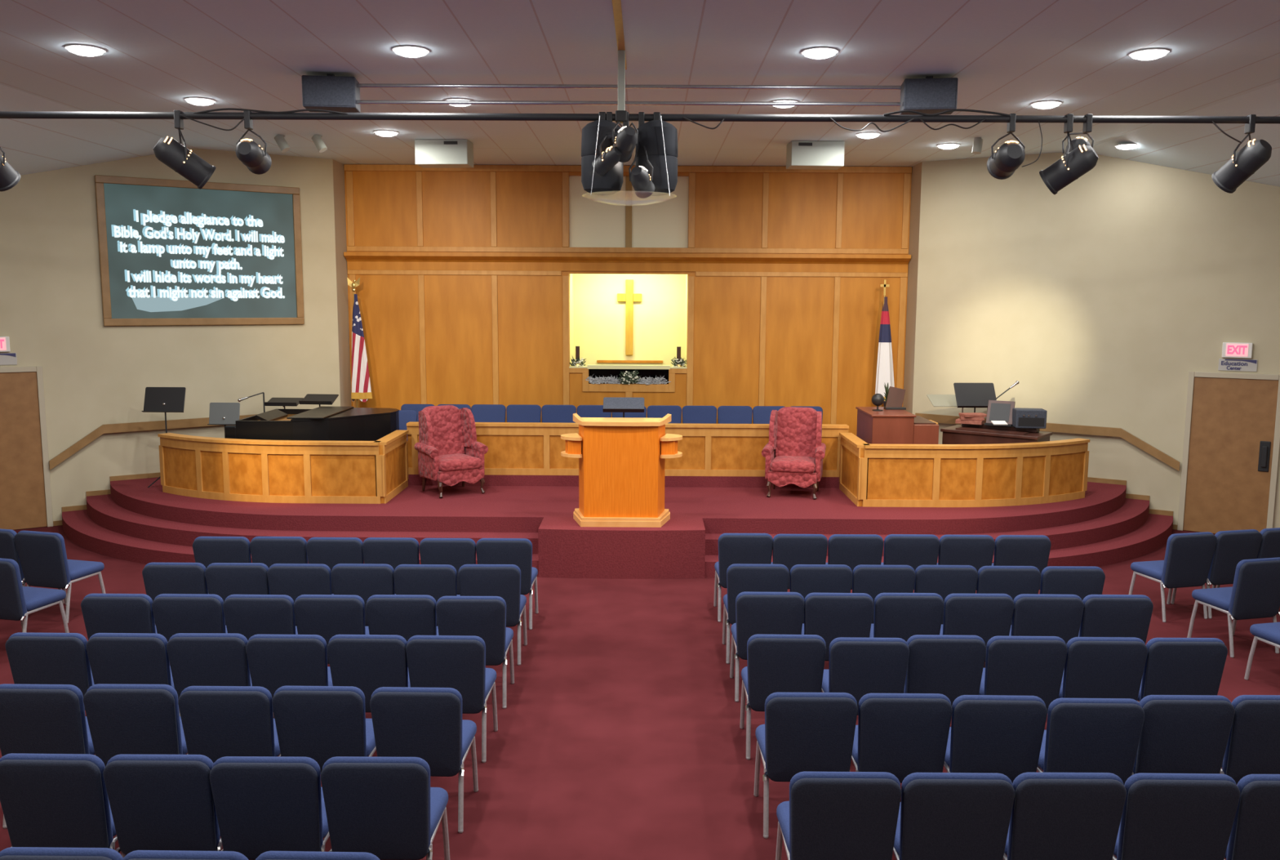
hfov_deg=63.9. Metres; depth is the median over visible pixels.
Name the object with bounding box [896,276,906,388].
trim
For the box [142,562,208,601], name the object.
chair
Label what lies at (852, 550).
chair
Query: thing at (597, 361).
trim
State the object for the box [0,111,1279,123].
pipe
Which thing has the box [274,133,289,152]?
spotlight
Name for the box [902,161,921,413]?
wall
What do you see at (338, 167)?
wall
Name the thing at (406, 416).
chair
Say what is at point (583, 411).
chair
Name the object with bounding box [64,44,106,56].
recessed light
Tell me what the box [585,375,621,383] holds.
garland
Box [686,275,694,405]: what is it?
trim
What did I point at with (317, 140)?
spotlight
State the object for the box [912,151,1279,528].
wall
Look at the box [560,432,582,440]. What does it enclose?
shelf
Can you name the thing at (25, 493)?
door
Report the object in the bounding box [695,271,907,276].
trim
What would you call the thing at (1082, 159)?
spotlight
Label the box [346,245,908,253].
trim
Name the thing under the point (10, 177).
spotlight
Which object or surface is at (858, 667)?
chair
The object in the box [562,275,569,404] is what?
trim
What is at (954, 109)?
cable
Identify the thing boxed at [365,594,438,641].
chair
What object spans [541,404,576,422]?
chair
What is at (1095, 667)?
chair
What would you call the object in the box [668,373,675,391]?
trim
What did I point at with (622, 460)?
lectern
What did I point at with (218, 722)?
chair
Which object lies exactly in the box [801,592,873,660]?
chair
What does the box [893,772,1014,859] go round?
chair
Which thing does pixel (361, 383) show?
striped flag
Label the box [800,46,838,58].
recessed light
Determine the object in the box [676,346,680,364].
candle
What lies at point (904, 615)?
chair
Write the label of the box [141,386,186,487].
music stand
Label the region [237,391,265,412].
microphone stand
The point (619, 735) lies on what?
floor
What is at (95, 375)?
wall
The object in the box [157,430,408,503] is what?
curved railing
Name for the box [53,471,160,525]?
baseboard
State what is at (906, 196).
trim
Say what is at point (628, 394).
trim
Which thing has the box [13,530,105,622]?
chair
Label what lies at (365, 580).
chair
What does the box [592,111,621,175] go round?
spotlight
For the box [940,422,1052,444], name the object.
console
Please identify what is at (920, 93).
grille
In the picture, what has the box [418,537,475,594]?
chair
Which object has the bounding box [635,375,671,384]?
garland
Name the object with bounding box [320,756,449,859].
chair
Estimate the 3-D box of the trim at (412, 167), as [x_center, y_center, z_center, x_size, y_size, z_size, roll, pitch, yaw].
[-0.194,-4.069,15.981,8.840,0.095,0.050,0,7,0]
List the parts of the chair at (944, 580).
backrest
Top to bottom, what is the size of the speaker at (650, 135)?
0.685 m
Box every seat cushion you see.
[439,453,481,471]
[769,455,815,472]
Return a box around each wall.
[0,147,340,520]
[332,159,351,406]
[344,170,911,435]
[406,422,848,488]
[568,175,688,247]
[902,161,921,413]
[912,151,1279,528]
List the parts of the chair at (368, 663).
backrest, seat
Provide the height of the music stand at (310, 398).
1.148 m
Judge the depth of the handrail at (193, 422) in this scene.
14.22 m
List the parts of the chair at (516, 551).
backrest, leg, seat, leg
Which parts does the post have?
post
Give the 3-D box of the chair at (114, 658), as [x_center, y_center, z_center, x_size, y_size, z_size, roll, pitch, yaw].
[-3.398,1.756,7.096,0.526,0.882,0.591,0,7,1]
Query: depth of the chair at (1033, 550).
9.78 m
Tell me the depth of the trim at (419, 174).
16.08 m
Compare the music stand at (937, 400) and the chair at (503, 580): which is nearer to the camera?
the chair at (503, 580)
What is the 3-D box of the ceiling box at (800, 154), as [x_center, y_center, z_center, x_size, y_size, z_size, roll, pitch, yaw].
[2.325,-3.646,13.620,0.700,0.318,0.386,0,7,-2]
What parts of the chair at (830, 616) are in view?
seat, backrest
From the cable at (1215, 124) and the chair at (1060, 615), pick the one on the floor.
the chair at (1060, 615)
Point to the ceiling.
(1006, 56)
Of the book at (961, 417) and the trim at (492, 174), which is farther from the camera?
the trim at (492, 174)
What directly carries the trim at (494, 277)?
attached to the wall at (802, 206)
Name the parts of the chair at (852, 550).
backrest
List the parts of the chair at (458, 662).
backrest, leg, seat frame, seat, leg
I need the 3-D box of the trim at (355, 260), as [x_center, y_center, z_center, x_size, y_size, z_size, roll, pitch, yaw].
[-0.202,-2.628,16.089,8.840,0.270,0.200,0,7,0]
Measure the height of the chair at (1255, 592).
0.882 m
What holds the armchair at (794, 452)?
on the stage platform
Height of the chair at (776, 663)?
0.882 m
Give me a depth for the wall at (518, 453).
13.99 m
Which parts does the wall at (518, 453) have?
panel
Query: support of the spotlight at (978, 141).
attached to the ceiling
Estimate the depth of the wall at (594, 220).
16.20 m
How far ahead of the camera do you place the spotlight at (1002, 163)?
8.60 m
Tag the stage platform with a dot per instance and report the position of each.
(137, 522)
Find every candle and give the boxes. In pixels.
[575,346,579,363]
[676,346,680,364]
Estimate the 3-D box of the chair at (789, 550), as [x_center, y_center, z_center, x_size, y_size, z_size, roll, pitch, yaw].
[1.531,1.401,10.085,0.526,0.882,0.591,0,7,1]
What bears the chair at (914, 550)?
on the floor
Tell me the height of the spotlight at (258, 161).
0.499 m
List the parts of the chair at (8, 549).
backrest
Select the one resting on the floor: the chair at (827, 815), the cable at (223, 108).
the chair at (827, 815)
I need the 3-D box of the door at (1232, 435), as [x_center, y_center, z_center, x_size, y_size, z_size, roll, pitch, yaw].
[7.813,0.332,13.587,1.102,2.170,0.084,5,9,32]
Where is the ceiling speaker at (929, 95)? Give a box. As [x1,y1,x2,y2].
[899,75,958,115]
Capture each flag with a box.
[346,276,372,407]
[875,279,894,406]
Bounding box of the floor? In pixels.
[0,524,1279,859]
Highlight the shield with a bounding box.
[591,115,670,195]
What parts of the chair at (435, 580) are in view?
backrest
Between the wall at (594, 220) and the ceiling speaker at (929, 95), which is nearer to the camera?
the ceiling speaker at (929, 95)
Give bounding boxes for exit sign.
[0,336,10,351]
[1222,342,1253,358]
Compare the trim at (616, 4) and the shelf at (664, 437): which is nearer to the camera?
the trim at (616, 4)
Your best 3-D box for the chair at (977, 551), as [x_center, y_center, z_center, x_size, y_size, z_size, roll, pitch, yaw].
[3.125,1.408,10.089,0.526,0.882,0.591,0,7,1]
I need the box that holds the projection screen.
[94,174,304,325]
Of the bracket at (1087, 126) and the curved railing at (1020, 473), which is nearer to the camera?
the bracket at (1087, 126)
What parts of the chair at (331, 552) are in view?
backrest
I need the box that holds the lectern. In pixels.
[560,413,682,527]
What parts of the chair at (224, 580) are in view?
backrest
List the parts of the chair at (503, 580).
backrest, leg, seat, leg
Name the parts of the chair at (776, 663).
leg, seat, leg, backrest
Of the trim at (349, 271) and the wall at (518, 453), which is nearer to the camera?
the wall at (518, 453)
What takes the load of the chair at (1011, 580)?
on the floor
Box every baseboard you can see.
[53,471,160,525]
[1087,476,1177,529]
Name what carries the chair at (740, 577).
on the floor
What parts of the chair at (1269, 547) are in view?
backrest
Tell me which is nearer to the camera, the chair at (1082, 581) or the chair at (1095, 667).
the chair at (1095, 667)
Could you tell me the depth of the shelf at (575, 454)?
11.57 m
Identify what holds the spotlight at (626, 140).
hanging from the pipe at (3, 114)
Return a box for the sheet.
[991,420,1007,424]
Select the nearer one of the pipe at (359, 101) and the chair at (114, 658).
the chair at (114, 658)
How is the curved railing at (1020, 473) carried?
on the stage platform
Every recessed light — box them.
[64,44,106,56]
[184,97,215,105]
[373,129,398,136]
[391,44,429,57]
[444,97,472,106]
[771,98,799,107]
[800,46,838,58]
[855,131,880,138]
[936,142,960,149]
[1030,100,1062,108]
[1114,142,1138,149]
[1128,48,1169,60]
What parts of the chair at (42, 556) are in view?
backrest, leg, leg, seat frame, seat, leg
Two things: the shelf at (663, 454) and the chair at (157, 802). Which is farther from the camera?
the shelf at (663, 454)
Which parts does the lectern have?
panel, panel, panel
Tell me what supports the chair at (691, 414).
on the choir riser
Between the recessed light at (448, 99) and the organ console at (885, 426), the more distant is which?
the organ console at (885, 426)
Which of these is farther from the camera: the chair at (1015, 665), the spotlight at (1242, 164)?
the spotlight at (1242, 164)
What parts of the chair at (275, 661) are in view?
backrest, seat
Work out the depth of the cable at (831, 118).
8.58 m
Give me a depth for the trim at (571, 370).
16.39 m
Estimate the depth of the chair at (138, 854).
4.11 m
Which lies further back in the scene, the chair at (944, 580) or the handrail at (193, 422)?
the handrail at (193, 422)
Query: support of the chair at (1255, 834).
on the floor
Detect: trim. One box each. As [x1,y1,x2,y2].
[343,164,911,173]
[343,252,911,272]
[346,170,355,245]
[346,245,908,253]
[347,269,561,275]
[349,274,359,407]
[416,171,423,246]
[417,274,426,404]
[489,171,497,246]
[491,275,498,404]
[562,171,568,247]
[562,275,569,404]
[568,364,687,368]
[568,367,588,373]
[582,373,588,391]
[588,383,668,391]
[596,360,662,362]
[612,0,626,69]
[625,391,632,397]
[668,368,687,373]
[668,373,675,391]
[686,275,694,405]
[688,172,695,247]
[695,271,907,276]
[758,276,766,405]
[761,172,768,248]
[830,276,840,424]
[835,173,843,248]
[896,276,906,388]
[901,173,911,248]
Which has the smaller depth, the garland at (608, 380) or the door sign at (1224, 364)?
the door sign at (1224, 364)
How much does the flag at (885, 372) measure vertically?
2.860 m
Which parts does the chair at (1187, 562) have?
leg, seat, seat frame, leg, leg, backrest, leg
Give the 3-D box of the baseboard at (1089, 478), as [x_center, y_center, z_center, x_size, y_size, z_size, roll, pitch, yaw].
[5.811,0.928,14.980,3.736,0.615,0.017,5,9,32]
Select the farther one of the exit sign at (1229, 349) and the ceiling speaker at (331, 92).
the exit sign at (1229, 349)
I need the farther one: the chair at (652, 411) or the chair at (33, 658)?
the chair at (652, 411)
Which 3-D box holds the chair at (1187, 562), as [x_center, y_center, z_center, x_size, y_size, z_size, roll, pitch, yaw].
[5.282,1.403,10.214,0.526,0.882,0.591,-1,7,-14]
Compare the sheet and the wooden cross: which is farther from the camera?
the wooden cross
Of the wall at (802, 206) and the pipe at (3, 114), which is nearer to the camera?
the pipe at (3, 114)
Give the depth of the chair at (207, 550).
9.54 m
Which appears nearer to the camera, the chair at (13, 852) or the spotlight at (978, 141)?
the chair at (13, 852)
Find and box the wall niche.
[569,273,687,366]
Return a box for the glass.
[588,368,668,383]
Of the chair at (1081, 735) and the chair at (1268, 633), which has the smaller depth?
the chair at (1081, 735)
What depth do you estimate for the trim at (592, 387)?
16.41 m
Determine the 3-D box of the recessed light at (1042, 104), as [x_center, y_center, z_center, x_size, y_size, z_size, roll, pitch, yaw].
[4.271,-3.412,10.787,0.310,0.052,0.310,0,7,0]
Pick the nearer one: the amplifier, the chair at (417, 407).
the amplifier
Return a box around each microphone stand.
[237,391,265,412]
[986,380,1019,409]
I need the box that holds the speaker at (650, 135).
[635,111,677,195]
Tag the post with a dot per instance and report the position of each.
(621, 113)
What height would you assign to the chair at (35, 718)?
0.882 m
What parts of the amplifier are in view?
panel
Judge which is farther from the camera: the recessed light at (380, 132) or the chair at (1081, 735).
the recessed light at (380, 132)
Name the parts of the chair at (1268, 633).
leg, seat, seat frame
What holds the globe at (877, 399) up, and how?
on the organ console at (885, 426)
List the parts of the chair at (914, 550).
backrest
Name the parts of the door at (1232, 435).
push plate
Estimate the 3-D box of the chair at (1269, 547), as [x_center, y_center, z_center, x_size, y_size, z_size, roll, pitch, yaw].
[6.312,1.377,10.463,0.526,0.882,0.591,-1,7,-14]
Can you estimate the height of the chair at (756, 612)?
0.882 m
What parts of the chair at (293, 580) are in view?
backrest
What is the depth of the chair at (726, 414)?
15.92 m
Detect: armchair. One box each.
[414,404,488,497]
[761,406,826,498]
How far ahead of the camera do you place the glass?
16.43 m
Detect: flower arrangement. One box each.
[569,346,586,366]
[671,346,686,366]
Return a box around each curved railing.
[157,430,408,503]
[839,432,1089,506]
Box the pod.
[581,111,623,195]
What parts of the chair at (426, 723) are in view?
backrest, leg, seat frame, seat, leg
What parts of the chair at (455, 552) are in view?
backrest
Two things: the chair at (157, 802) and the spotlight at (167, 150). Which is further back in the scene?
the spotlight at (167, 150)
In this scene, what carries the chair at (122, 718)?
on the floor
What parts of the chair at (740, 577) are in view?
leg, seat, leg, backrest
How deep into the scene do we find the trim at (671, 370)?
16.37 m
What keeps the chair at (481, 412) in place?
on the choir riser
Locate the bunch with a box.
[618,369,640,384]
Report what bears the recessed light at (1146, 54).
in the ceiling
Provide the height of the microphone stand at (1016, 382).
1.441 m
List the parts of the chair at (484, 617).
backrest, leg, seat, leg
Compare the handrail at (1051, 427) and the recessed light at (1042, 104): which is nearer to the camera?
the recessed light at (1042, 104)
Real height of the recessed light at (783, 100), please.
0.052 m
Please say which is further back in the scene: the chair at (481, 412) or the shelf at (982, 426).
the chair at (481, 412)
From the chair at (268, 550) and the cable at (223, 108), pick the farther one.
the chair at (268, 550)
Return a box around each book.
[955,417,985,424]
[958,412,986,417]
[959,415,984,420]
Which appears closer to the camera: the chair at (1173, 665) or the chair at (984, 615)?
the chair at (1173, 665)
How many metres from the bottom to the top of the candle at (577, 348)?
0.280 m
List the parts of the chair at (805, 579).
backrest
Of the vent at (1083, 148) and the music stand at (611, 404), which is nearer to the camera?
the vent at (1083, 148)
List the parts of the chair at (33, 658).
backrest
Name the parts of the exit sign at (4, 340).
panel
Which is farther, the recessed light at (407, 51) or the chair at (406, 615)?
the recessed light at (407, 51)
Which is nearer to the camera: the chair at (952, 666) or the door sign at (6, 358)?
the chair at (952, 666)
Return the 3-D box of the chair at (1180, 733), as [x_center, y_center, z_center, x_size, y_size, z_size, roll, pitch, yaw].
[3.099,1.914,6.114,0.526,0.882,0.591,0,7,0]
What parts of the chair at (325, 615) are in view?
backrest, seat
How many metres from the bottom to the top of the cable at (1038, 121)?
0.385 m
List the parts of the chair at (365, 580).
backrest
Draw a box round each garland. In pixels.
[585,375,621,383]
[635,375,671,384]
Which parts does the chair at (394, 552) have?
backrest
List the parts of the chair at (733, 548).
leg, seat, leg, backrest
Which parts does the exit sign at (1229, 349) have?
panel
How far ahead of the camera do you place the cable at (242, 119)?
8.62 m
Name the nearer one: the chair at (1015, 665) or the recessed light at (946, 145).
the chair at (1015, 665)
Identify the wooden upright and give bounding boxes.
[625,175,631,247]
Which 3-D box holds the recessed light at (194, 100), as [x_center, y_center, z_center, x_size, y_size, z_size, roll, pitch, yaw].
[-4.649,-3.464,10.841,0.310,0.052,0.310,0,7,0]
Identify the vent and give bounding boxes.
[164,136,172,143]
[1079,144,1087,151]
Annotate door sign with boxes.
[0,352,17,364]
[1217,358,1257,371]
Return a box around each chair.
[0,528,64,604]
[0,557,69,632]
[0,683,95,828]
[0,753,117,849]
[0,846,123,859]
[4,631,94,707]
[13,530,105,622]
[80,593,157,639]
[83,684,187,765]
[86,632,174,688]
[102,754,222,857]
[122,849,248,859]
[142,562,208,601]
[151,593,227,642]
[166,632,274,718]
[177,685,280,762]
[192,536,251,568]
[204,562,270,625]
[209,755,329,859]
[222,594,297,640]
[245,634,333,711]
[249,536,307,568]
[255,850,379,859]
[266,563,333,626]
[271,685,376,772]
[293,594,369,663]
[306,537,364,593]
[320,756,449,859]
[327,634,410,712]
[330,563,395,626]
[362,537,419,593]
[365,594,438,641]
[369,686,478,832]
[393,564,460,626]
[398,409,417,430]
[400,404,434,422]
[405,635,497,762]
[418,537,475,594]
[435,595,514,708]
[437,404,471,409]
[457,564,527,665]
[471,404,506,422]
[475,537,538,629]
[506,404,541,422]
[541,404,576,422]
[576,404,611,417]
[611,405,646,417]
[646,404,681,422]
[681,405,716,423]
[713,533,773,622]
[717,405,752,423]
[722,563,789,663]
[729,591,804,702]
[739,634,826,759]
[752,405,784,423]
[753,692,857,838]
[771,533,827,589]
[775,771,901,859]
[790,564,852,623]
[791,405,822,418]
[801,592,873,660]
[821,636,909,715]
[825,533,883,589]
[851,693,952,782]
[852,564,915,623]
[869,592,943,641]
[880,533,939,589]
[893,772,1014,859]
[903,634,986,705]
[914,564,977,624]
[937,534,995,586]
[939,593,1013,667]
[943,694,1047,782]
[976,565,1040,599]
[978,635,1067,712]
[991,534,1051,589]
[1003,772,1126,859]
[1008,593,1084,644]
[1036,697,1144,784]
[1040,565,1105,599]
[1058,636,1147,700]
[1078,594,1153,702]
[1111,773,1239,859]
[1128,531,1217,622]
[1132,694,1235,774]
[1137,637,1227,702]
[1170,528,1262,618]
[1186,556,1279,657]
[1216,527,1279,587]
[1220,694,1279,784]
[1223,773,1279,859]
[1244,622,1279,679]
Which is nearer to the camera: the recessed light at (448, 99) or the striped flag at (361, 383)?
the recessed light at (448, 99)
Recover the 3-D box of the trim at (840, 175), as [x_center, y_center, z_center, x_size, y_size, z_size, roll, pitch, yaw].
[3.122,-3.429,16.054,0.090,1.156,0.022,0,7,0]
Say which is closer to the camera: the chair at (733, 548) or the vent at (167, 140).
the vent at (167, 140)
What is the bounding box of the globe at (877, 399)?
[871,393,884,411]
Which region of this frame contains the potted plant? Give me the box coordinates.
[883,383,889,406]
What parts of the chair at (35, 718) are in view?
leg, backrest, seat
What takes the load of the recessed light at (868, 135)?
in the ceiling
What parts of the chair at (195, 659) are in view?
backrest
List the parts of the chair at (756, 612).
leg, seat, leg, backrest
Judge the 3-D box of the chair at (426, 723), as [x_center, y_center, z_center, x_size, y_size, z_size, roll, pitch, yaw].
[-1.280,1.884,6.173,0.526,0.882,0.591,0,7,1]
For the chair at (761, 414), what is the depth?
15.92 m
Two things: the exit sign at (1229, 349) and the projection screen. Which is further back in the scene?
the projection screen
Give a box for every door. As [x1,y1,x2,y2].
[0,365,53,529]
[1177,371,1279,533]
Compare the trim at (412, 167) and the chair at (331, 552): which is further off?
the trim at (412, 167)
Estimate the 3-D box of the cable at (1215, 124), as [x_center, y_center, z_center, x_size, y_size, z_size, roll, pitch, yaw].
[4.916,-2.494,8.585,0.258,0.189,0.024,1,7,5]
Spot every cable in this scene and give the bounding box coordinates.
[180,115,244,130]
[193,107,347,114]
[683,116,724,128]
[830,117,914,132]
[883,108,1009,116]
[919,117,986,129]
[1022,120,1042,167]
[1212,120,1242,143]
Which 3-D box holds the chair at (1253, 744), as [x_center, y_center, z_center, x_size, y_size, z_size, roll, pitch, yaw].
[3.629,1.916,6.121,0.526,0.882,0.591,0,7,0]
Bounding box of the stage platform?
[62,476,1173,578]
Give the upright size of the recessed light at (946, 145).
0.052 m
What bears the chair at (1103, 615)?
on the floor
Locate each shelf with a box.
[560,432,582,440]
[560,450,582,457]
[660,433,682,440]
[660,451,682,457]
[961,422,1039,432]
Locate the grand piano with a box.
[224,406,399,440]
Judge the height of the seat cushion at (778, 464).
0.160 m
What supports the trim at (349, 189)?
attached to the wall at (802, 206)
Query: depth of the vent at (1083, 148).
8.44 m
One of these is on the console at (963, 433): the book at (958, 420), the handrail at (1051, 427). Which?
the book at (958, 420)
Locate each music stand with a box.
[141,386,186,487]
[207,402,239,438]
[264,397,303,408]
[298,393,338,406]
[602,396,644,417]
[926,394,963,424]
[953,382,996,412]
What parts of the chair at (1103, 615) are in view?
backrest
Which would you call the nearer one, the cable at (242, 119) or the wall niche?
the cable at (242, 119)
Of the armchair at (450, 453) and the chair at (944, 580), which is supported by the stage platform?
the armchair at (450, 453)
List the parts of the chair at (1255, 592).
leg, seat, seat frame, leg, leg, backrest, leg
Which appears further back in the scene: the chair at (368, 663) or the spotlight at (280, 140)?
the spotlight at (280, 140)
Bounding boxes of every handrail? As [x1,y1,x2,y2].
[48,413,257,469]
[915,413,1179,471]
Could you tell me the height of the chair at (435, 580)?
0.882 m
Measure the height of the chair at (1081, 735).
0.882 m
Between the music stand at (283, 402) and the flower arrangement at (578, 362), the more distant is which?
the flower arrangement at (578, 362)
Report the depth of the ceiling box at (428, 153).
13.47 m
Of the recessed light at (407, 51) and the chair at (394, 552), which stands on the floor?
the chair at (394, 552)
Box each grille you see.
[303,75,353,106]
[906,79,955,107]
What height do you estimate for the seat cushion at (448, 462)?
0.160 m
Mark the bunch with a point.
(628, 376)
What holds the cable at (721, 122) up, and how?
hanging from the pipe at (3, 114)
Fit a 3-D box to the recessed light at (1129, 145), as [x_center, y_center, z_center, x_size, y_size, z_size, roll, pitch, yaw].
[6.277,-3.642,13.204,0.310,0.052,0.310,0,7,0]
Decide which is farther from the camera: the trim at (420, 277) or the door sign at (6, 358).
the trim at (420, 277)
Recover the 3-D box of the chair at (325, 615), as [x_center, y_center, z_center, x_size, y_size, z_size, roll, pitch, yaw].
[-2.333,1.646,8.000,0.526,0.882,0.591,0,7,1]
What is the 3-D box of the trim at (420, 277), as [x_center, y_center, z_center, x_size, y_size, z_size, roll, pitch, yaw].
[-3.470,-1.016,16.406,0.090,2.898,0.022,0,7,0]
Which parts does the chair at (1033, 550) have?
backrest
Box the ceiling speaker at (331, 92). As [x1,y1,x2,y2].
[301,73,360,112]
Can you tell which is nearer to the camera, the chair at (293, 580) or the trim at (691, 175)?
the chair at (293, 580)
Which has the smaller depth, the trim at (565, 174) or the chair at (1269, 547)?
the chair at (1269, 547)
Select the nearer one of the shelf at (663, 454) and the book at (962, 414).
the shelf at (663, 454)
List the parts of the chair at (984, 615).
seat, backrest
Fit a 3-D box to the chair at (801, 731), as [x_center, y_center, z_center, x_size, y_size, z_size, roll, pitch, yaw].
[0.972,1.902,6.127,0.526,0.882,0.591,0,7,0]
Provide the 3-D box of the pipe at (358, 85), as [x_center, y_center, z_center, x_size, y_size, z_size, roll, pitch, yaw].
[-0.108,-3.205,9.573,5.080,0.035,0.035,0,7,0]
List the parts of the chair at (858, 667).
seat, backrest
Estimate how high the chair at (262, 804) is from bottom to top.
0.882 m
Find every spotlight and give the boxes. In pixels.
[0,146,20,191]
[152,110,216,189]
[235,110,271,174]
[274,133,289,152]
[311,134,327,152]
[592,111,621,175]
[612,111,638,162]
[628,111,654,198]
[971,137,982,154]
[986,113,1025,179]
[1039,113,1098,194]
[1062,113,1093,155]
[1211,114,1271,193]
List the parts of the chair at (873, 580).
backrest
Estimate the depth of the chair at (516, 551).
9.54 m
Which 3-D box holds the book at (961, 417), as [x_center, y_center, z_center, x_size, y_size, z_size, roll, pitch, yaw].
[4.476,-0.163,13.832,0.300,0.040,0.220,2,7,12]
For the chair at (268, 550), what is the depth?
9.56 m
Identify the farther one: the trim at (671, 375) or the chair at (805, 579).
the trim at (671, 375)
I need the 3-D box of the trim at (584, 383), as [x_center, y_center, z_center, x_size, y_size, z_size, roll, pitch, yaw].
[-0.871,-0.764,16.419,0.100,0.300,0.025,0,7,0]
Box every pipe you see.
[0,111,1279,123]
[356,83,901,89]
[356,99,900,106]
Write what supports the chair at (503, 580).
on the floor
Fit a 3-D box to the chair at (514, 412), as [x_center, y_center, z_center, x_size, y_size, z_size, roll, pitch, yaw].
[-1.816,0.074,15.784,0.544,0.882,0.591,0,7,1]
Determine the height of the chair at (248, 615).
0.882 m
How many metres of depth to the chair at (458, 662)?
6.79 m
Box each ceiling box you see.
[414,139,473,167]
[786,140,844,169]
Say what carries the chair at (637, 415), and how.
on the choir riser
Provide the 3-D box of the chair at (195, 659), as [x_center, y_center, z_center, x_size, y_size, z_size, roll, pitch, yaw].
[-2.872,1.758,7.101,0.526,0.882,0.591,0,7,0]
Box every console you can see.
[855,406,938,444]
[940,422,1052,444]
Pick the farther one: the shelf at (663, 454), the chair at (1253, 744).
the shelf at (663, 454)
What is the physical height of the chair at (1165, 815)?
0.882 m
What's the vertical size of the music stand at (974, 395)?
1.400 m
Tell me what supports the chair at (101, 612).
on the floor
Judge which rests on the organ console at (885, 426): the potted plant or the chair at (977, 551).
the potted plant
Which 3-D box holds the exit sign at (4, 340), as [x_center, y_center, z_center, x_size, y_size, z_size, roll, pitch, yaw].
[-8.377,-1.112,13.308,0.340,0.200,0.056,-4,9,-33]
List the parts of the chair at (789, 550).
backrest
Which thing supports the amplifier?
on the console at (963, 433)
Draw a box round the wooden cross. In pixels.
[617,279,641,355]
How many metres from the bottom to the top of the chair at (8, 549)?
0.882 m
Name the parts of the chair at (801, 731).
leg, seat, seat frame, leg, backrest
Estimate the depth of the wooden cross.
17.31 m
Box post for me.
[615,49,626,123]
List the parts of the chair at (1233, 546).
leg, leg, backrest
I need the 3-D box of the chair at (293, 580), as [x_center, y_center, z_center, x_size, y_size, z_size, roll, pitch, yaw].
[-2.858,1.530,8.896,0.526,0.882,0.591,0,7,0]
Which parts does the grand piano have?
lid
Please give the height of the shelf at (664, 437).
0.035 m
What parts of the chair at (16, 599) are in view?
backrest, leg, seat frame, seat, leg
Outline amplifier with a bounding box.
[1012,407,1047,428]
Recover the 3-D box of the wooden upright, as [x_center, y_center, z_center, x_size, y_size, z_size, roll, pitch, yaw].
[-0.177,-3.407,16.169,0.100,1.165,0.040,0,7,0]
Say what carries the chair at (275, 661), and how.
on the floor
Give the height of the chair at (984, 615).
0.882 m
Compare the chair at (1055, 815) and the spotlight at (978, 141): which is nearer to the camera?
the chair at (1055, 815)
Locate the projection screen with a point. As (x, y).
(171, 251)
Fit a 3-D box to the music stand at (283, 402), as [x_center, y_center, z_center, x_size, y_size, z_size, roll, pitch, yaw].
[-5.133,0.083,14.916,0.480,1.094,0.428,1,7,3]
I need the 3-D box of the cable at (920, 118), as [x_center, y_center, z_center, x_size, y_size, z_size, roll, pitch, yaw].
[2.617,-2.560,8.583,0.556,0.101,0.023,0,7,0]
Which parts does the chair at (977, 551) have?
backrest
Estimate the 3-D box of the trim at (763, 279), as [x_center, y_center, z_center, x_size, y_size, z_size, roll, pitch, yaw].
[1.950,-0.984,16.373,0.090,2.898,0.022,0,7,0]
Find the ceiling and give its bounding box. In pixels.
[0,0,1279,186]
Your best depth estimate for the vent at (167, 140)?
8.60 m
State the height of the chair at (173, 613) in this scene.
0.882 m
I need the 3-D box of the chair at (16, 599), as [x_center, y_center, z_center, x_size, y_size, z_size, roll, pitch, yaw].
[-5.472,1.498,9.039,0.526,0.882,0.591,2,7,14]
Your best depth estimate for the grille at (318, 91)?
9.46 m
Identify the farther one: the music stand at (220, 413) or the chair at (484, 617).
the music stand at (220, 413)
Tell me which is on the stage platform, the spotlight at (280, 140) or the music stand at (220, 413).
the music stand at (220, 413)
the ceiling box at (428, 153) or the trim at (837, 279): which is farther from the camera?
the trim at (837, 279)
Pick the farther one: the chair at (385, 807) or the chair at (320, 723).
the chair at (320, 723)
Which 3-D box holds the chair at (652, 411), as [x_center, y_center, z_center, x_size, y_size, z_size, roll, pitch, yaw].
[0.376,0.086,15.770,0.544,0.882,0.591,0,7,0]

